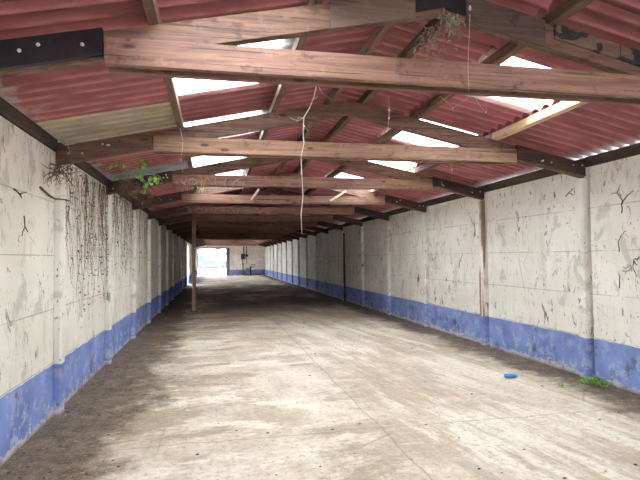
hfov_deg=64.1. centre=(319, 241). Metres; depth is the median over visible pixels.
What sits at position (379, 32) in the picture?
purlin
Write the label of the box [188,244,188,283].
concrete post
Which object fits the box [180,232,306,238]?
roof truss
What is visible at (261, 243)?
roof truss
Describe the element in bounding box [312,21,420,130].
corrugated roof
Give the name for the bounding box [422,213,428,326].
concrete post
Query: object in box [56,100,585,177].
roof truss
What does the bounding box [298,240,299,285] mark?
concrete post
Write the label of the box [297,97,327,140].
purlin
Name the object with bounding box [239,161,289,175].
sheet
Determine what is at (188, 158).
purlin
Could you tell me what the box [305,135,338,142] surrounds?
sheet
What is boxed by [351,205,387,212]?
sheet
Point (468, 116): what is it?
sheet
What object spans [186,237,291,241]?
roof truss
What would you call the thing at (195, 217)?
roof truss
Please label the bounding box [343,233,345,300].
drain pipe
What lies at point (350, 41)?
sheet
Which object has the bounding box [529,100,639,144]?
sheet
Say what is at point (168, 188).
sheet
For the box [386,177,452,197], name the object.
sheet
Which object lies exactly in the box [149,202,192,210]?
sheet
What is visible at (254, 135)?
sheet
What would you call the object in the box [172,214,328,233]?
roof truss
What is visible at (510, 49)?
purlin
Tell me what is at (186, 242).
concrete post
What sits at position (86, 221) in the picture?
hanging creeper
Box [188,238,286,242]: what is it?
roof truss
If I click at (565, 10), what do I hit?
purlin
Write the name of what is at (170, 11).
sheet
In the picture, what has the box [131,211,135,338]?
concrete post
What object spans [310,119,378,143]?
sheet
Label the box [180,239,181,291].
concrete post
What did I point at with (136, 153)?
sheet
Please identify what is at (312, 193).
sheet
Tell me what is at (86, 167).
beam
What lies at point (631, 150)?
beam
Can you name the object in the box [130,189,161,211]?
root tangle
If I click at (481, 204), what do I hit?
concrete post
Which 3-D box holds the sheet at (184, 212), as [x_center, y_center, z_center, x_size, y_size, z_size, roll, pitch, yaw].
[-4.410,-0.870,15.644,1.590,0.406,1.110,0,-2,-12]
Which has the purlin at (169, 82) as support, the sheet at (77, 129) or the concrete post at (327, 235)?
the sheet at (77, 129)
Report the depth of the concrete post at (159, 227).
15.28 m
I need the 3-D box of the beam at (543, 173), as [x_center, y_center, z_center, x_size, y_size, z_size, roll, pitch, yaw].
[2.452,-0.851,11.716,0.134,0.134,10.174,0,-2,-12]
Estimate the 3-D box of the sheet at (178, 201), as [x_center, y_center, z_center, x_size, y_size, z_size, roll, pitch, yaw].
[-3.771,-0.967,12.561,1.590,0.406,1.110,0,-2,-12]
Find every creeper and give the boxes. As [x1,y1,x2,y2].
[63,164,108,336]
[112,194,134,280]
[135,210,148,274]
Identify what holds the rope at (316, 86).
hanging from the roof truss at (206, 48)
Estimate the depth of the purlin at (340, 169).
10.23 m
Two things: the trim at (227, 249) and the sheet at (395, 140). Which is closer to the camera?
the sheet at (395, 140)
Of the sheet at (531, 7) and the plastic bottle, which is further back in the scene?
the plastic bottle
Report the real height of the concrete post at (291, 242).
2.594 m
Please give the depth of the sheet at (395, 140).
7.80 m
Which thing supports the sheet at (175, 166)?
on the purlin
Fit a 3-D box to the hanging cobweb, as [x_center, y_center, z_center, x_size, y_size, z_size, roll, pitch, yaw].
[1.030,-1.325,3.516,0.033,0.606,0.019,-1,-2,9]
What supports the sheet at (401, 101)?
on the sheet at (468, 116)
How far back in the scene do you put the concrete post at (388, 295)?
14.09 m
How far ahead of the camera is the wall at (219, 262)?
86.77 m
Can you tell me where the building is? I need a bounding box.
[198,249,225,260]
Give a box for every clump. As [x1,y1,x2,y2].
[408,19,457,60]
[438,8,467,40]
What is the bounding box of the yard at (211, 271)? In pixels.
[198,268,225,275]
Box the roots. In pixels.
[41,156,79,187]
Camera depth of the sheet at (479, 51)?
4.72 m
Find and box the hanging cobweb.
[468,5,470,82]
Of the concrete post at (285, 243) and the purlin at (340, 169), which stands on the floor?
the concrete post at (285, 243)
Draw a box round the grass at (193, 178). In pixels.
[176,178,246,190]
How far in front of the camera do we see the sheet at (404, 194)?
11.57 m
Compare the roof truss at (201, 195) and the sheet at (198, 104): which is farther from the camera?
the roof truss at (201, 195)
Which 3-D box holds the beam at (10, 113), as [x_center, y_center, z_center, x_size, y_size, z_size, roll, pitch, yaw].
[-1.599,-1.202,-0.520,0.134,0.134,12.144,0,-2,-12]
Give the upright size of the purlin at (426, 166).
0.100 m
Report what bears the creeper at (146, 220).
attached to the wall at (27, 260)
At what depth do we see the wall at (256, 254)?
48.70 m
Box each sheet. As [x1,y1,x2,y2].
[0,0,161,39]
[0,64,169,122]
[36,94,177,144]
[65,126,176,162]
[89,152,185,174]
[104,160,187,180]
[128,183,171,192]
[130,184,193,197]
[136,188,193,199]
[147,201,181,208]
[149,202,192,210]
[157,0,309,23]
[159,212,187,217]
[177,82,278,122]
[191,131,260,157]
[217,190,238,194]
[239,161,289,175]
[242,188,262,192]
[245,135,308,157]
[249,169,282,175]
[258,97,337,114]
[264,122,318,140]
[278,24,394,54]
[279,85,344,104]
[281,169,316,176]
[282,188,303,193]
[284,160,332,176]
[296,159,336,168]
[296,204,324,207]
[301,190,325,195]
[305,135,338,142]
[306,189,351,195]
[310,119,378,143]
[325,207,364,218]
[327,95,407,133]
[332,165,388,178]
[341,88,431,112]
[350,196,401,210]
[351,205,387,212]
[365,133,430,164]
[371,22,495,62]
[375,190,437,202]
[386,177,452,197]
[404,93,533,135]
[406,164,488,186]
[416,0,551,46]
[418,162,522,183]
[454,135,541,173]
[480,112,628,159]
[489,0,639,72]
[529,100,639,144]
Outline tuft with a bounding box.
[571,376,615,387]
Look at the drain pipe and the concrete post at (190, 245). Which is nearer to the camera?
the drain pipe
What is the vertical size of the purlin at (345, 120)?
0.100 m
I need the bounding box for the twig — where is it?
[612,189,632,212]
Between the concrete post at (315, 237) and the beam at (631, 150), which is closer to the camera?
the beam at (631, 150)
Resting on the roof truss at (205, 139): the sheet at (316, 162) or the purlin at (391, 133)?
the purlin at (391, 133)
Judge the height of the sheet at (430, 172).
0.406 m
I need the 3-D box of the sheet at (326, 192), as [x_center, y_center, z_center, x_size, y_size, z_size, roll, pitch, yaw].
[0.282,-1.277,13.412,1.148,0.310,1.110,0,-2,-12]
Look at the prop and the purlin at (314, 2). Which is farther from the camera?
the prop
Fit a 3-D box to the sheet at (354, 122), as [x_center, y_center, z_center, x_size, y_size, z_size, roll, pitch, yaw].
[0.632,-1.714,7.062,0.998,0.278,1.110,0,-2,-12]
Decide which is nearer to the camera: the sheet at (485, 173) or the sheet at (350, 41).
the sheet at (350, 41)
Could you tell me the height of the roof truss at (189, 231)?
0.860 m
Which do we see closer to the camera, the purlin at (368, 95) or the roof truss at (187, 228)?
the purlin at (368, 95)
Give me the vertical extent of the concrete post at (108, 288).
2.594 m
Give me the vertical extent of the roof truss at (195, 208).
0.860 m
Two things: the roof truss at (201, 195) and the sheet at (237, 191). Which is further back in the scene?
the sheet at (237, 191)
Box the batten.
[330,190,345,201]
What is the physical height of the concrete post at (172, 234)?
2.594 m
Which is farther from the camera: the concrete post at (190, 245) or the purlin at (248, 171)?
the concrete post at (190, 245)
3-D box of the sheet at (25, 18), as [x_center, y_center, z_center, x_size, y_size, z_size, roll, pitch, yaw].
[-1.855,-1.295,3.313,1.590,0.406,1.110,0,-2,-12]
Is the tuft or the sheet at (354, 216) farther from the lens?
the sheet at (354, 216)
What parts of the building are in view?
door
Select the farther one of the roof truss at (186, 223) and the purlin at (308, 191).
the roof truss at (186, 223)
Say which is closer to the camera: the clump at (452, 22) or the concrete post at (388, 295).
the clump at (452, 22)
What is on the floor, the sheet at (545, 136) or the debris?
the debris
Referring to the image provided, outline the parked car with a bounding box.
[198,260,223,268]
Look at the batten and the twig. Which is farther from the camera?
the batten
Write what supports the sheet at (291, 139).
on the sheet
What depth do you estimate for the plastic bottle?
6.66 m
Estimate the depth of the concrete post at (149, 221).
12.80 m
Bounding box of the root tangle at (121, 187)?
[107,169,142,207]
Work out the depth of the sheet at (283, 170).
11.80 m
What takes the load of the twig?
attached to the wall at (530, 227)
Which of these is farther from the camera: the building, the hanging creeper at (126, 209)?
the building
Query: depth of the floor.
5.49 m
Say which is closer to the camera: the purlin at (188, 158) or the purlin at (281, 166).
the purlin at (188, 158)
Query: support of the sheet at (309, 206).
on the sheet at (354, 216)
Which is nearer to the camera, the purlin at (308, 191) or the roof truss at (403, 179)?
the roof truss at (403, 179)
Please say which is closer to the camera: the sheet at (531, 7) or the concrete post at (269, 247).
the sheet at (531, 7)
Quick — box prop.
[191,221,207,311]
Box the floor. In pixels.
[0,275,639,479]
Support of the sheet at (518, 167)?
on the purlin at (426, 166)
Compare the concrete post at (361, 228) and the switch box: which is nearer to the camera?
the concrete post at (361, 228)
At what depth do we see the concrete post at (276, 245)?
39.00 m
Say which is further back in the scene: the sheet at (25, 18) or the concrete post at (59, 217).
the concrete post at (59, 217)
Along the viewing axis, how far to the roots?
5.04 m
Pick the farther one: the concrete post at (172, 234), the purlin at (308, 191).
the concrete post at (172, 234)
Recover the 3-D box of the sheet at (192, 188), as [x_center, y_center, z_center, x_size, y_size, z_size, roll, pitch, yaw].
[-3.558,-1.012,11.534,1.590,0.406,1.110,0,-2,-12]
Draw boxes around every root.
[39,186,69,200]
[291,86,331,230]
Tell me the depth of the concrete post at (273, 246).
41.47 m
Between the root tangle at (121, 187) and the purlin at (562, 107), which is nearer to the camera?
the purlin at (562, 107)
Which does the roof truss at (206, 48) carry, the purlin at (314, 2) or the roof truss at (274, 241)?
the purlin at (314, 2)
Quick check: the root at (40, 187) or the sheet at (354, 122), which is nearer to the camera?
the root at (40, 187)
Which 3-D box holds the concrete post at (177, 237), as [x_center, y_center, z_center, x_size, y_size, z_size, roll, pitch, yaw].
[-6.357,1.107,22.826,0.073,2.594,0.145,0,-2,-12]
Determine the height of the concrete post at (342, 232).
2.594 m
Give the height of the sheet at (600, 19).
0.310 m
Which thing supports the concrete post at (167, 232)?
on the floor
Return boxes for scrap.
[22,216,27,235]
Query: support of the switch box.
attached to the wall at (256, 254)
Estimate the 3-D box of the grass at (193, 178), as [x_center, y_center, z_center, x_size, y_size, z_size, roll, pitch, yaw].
[-1.706,-0.881,8.132,1.130,0.278,0.038,0,-2,-12]
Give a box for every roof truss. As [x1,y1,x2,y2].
[0,0,639,104]
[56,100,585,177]
[106,157,483,199]
[132,172,425,212]
[148,188,388,220]
[159,204,362,225]
[166,214,342,230]
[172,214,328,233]
[177,229,316,236]
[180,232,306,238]
[183,235,298,240]
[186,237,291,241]
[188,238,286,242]
[190,240,281,243]
[196,241,276,244]
[196,242,273,245]
[196,243,269,246]
[197,244,266,246]
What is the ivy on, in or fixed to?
hanging from the sheet at (153, 160)
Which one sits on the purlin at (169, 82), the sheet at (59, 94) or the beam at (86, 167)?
the sheet at (59, 94)
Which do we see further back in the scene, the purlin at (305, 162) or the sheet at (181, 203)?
the sheet at (181, 203)
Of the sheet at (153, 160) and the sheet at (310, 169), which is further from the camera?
the sheet at (310, 169)
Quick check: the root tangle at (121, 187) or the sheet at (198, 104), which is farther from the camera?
the root tangle at (121, 187)
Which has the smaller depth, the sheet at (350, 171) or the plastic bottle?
the plastic bottle
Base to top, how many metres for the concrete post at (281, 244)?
2.594 m
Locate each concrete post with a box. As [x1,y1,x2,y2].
[53,166,65,414]
[105,195,111,364]
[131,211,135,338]
[148,220,150,323]
[158,226,160,312]
[166,231,168,304]
[172,234,173,299]
[177,237,178,294]
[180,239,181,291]
[183,241,184,288]
[186,242,186,285]
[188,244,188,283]
[190,245,190,281]
[269,247,270,276]
[273,246,273,277]
[276,245,277,278]
[281,244,281,280]
[285,243,286,281]
[291,242,292,283]
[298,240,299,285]
[305,239,307,288]
[315,237,316,291]
[326,234,328,295]
[341,231,343,299]
[360,227,363,306]
[385,221,390,314]
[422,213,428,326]
[478,200,487,345]
[575,178,591,377]
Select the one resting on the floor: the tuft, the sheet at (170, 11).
the tuft
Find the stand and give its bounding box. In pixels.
[246,264,253,275]
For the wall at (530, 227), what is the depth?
8.17 m
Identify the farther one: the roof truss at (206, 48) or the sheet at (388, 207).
the sheet at (388, 207)
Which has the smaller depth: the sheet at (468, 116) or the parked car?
the sheet at (468, 116)
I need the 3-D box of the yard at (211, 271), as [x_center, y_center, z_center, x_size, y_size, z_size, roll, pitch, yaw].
[-20.191,5.134,97.502,120.000,0.300,100.625,0,-2,-12]
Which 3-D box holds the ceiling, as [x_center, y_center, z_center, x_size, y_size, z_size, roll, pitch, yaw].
[-2.836,-0.928,21.337,6.983,0.872,55.710,0,-2,-12]
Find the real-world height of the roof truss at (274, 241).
0.860 m
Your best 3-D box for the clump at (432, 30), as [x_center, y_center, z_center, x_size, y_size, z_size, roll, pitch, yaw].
[0.832,-1.475,3.758,0.399,0.384,0.087,0,-2,-12]
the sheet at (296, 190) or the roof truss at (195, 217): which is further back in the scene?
the roof truss at (195, 217)
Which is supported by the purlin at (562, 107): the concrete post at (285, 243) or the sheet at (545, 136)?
the sheet at (545, 136)
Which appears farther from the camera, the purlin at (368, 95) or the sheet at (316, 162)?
the sheet at (316, 162)
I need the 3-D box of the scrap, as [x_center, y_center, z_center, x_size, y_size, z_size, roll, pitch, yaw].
[-2.596,-0.132,4.499,0.012,0.181,0.149,0,-2,-12]
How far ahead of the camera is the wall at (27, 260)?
5.05 m
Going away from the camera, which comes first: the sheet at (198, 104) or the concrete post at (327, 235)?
the sheet at (198, 104)
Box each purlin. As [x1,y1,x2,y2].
[142,0,158,24]
[159,14,182,127]
[183,122,192,167]
[245,168,251,175]
[258,106,270,139]
[271,0,311,111]
[277,161,287,172]
[295,159,311,173]
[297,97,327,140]
[305,189,315,194]
[312,0,322,4]
[320,98,360,141]
[326,166,348,177]
[328,25,391,102]
[360,18,445,104]
[371,112,413,143]
[371,168,414,191]
[414,15,545,118]
[415,133,491,173]
[492,101,588,140]
[546,0,594,25]
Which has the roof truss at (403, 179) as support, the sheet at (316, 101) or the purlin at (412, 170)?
the purlin at (412, 170)
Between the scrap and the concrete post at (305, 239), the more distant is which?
the concrete post at (305, 239)
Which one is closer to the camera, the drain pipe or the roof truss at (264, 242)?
the drain pipe
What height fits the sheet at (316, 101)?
0.278 m
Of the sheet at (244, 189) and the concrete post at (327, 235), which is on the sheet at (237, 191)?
the sheet at (244, 189)
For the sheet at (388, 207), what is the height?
0.406 m
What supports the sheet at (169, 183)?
on the purlin
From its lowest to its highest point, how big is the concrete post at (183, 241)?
2.594 m
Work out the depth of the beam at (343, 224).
19.38 m
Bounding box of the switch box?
[241,246,247,263]
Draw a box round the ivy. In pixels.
[99,157,166,195]
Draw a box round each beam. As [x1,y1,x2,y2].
[0,97,57,151]
[57,143,158,221]
[292,219,361,239]
[362,159,582,221]
[583,143,639,166]
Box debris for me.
[6,312,639,478]
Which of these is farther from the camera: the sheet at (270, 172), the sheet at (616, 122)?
the sheet at (270, 172)
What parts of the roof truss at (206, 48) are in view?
gusset plate, gusset plate, gusset plate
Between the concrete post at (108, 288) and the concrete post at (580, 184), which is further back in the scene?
the concrete post at (108, 288)
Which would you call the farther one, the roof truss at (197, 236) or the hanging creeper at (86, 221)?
the roof truss at (197, 236)
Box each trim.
[197,248,229,275]
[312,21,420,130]
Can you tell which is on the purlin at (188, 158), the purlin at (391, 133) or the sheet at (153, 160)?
the sheet at (153, 160)
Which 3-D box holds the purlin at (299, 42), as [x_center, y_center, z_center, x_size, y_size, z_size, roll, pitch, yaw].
[-0.283,-1.573,4.673,0.062,0.100,2.539,0,-2,-12]
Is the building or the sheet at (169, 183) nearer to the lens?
the sheet at (169, 183)
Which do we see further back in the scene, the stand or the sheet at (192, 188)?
the stand
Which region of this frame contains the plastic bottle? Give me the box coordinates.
[504,374,517,377]
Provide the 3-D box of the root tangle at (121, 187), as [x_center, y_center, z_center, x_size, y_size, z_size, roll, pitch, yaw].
[-2.892,-0.782,7.697,0.495,0.576,1.031,0,-2,-9]
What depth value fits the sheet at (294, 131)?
7.89 m
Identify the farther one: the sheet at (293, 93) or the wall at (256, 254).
the wall at (256, 254)
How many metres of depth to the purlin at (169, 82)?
4.69 m
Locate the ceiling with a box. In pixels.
[0,0,639,235]
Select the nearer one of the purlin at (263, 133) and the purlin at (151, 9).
the purlin at (151, 9)
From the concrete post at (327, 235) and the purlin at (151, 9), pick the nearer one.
the purlin at (151, 9)
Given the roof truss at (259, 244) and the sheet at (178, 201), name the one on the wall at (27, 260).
the roof truss at (259, 244)
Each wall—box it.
[0,116,191,466]
[196,245,264,275]
[198,261,225,268]
[265,154,639,394]
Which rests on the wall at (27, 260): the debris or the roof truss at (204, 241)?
the roof truss at (204, 241)

